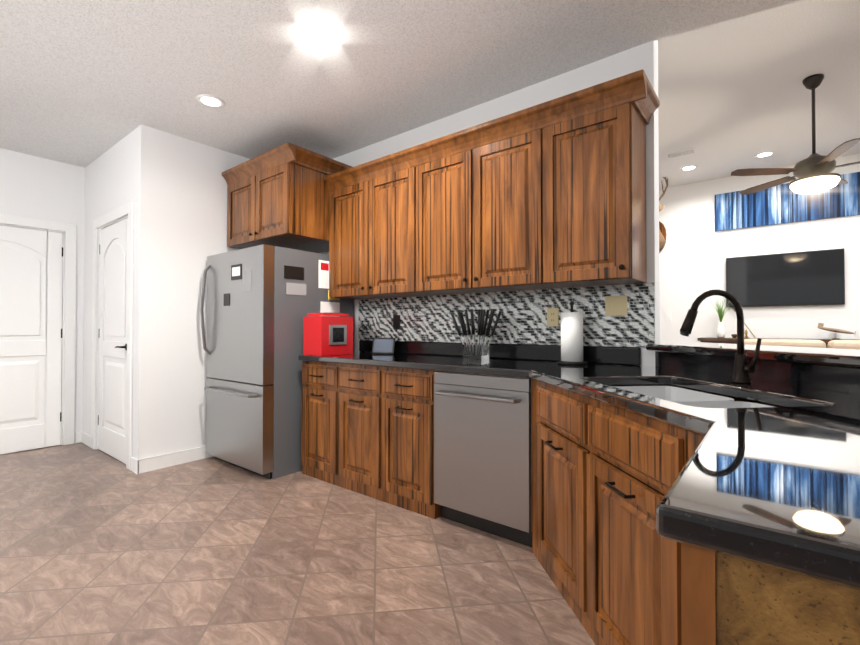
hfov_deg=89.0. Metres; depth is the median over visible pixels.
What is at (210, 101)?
recessed light
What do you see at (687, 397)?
sink
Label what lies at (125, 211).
door frame
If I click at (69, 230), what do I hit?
door frame
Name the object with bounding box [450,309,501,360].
knife block
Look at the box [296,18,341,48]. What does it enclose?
recessed light
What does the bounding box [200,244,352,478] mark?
fridge
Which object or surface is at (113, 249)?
door
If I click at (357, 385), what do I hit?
drawer
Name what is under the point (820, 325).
airplane
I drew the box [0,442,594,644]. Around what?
floor
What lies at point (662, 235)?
head
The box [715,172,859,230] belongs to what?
picture
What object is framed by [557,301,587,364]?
paper towel
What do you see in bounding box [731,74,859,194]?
ceiling fan
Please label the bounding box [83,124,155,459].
wall
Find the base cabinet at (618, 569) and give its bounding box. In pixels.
[301,379,859,644]
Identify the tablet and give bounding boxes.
[372,338,395,353]
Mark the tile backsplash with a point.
(523, 318)
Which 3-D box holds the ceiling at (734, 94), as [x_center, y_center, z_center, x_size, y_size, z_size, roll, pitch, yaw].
[3.703,-2.133,3.574,7.400,0.100,5.100,-1,-1,38]
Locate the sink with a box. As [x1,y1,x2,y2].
[612,386,772,407]
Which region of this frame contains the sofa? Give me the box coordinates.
[744,339,859,349]
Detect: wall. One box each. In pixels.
[0,148,84,431]
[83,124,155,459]
[153,129,249,456]
[321,40,659,365]
[655,351,859,394]
[659,154,859,342]
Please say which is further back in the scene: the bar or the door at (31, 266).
the door at (31, 266)
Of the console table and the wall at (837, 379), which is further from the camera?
the console table
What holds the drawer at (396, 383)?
attached to the base cabinet at (618, 569)
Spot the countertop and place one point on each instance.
(777, 487)
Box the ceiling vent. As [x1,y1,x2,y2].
[666,148,695,158]
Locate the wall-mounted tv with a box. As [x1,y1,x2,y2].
[726,248,844,306]
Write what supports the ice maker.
on the countertop
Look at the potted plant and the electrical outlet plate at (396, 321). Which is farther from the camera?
the potted plant
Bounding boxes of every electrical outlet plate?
[393,315,399,328]
[547,308,558,325]
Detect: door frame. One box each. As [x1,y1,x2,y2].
[0,213,76,444]
[91,201,133,469]
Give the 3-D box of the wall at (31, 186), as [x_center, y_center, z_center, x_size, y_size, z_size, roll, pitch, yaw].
[-4.966,-0.201,2.466,0.120,2.710,5.030,-1,-1,38]
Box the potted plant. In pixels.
[712,297,728,337]
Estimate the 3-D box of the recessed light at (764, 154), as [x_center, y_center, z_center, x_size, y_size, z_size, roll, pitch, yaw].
[4.101,-2.058,5.363,0.190,0.008,0.190,-1,-1,38]
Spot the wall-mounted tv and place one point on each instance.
(802, 278)
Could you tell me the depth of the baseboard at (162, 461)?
3.54 m
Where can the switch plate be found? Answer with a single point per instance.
(615, 305)
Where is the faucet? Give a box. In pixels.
[680,289,761,382]
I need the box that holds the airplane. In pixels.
[817,323,855,338]
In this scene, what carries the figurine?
on the console table
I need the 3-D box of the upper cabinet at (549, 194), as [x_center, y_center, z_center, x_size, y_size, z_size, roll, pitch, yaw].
[0.192,-0.707,2.984,2.412,0.990,0.380,-1,-1,38]
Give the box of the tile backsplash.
[358,282,654,346]
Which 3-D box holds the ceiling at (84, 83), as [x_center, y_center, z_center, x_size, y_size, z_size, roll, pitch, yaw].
[-0.481,-1.902,0.303,9.900,0.640,7.180,-1,-1,38]
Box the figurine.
[731,330,748,337]
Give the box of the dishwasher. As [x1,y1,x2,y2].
[434,371,531,546]
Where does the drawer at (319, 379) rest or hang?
attached to the base cabinet at (618, 569)
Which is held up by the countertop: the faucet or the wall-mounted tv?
the faucet
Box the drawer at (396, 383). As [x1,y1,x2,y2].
[381,367,436,400]
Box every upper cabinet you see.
[222,143,351,252]
[324,69,659,299]
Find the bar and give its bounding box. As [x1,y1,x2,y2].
[645,341,859,368]
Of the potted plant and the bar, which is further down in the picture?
the bar
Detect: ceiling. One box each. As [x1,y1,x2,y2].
[0,0,799,167]
[658,0,859,188]
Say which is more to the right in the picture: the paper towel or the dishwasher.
the paper towel
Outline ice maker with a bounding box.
[303,312,352,355]
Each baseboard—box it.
[76,431,90,447]
[133,446,213,473]
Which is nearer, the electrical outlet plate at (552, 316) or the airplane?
the electrical outlet plate at (552, 316)
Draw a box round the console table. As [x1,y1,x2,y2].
[698,337,859,347]
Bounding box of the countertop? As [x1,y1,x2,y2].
[298,340,859,589]
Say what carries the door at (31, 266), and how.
in the wall at (31, 186)
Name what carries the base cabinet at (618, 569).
on the floor
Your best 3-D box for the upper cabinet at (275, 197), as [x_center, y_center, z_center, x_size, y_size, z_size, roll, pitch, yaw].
[-1.217,-1.004,3.860,1.019,0.659,0.757,-1,-1,38]
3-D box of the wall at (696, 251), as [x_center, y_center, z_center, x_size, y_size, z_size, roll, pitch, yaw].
[5.200,-0.436,5.443,7.400,3.250,0.120,-1,-1,38]
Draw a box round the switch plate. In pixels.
[605,295,626,315]
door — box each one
[0,225,62,454]
[98,218,127,463]
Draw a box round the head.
[659,177,667,252]
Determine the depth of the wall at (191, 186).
3.64 m
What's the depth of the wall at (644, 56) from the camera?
2.67 m
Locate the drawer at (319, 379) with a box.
[301,361,336,416]
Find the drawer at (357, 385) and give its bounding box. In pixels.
[337,363,380,412]
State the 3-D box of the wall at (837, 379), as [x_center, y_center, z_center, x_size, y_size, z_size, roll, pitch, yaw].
[1.455,0.639,0.980,0.120,0.995,3.105,0,-1,-7]
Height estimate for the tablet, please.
0.129 m
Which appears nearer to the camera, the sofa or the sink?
the sink
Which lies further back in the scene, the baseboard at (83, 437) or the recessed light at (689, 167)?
the recessed light at (689, 167)
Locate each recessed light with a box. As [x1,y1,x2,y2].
[196,94,224,107]
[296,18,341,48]
[681,165,696,170]
[755,151,773,157]
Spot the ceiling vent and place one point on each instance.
(681, 153)
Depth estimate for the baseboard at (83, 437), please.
4.24 m

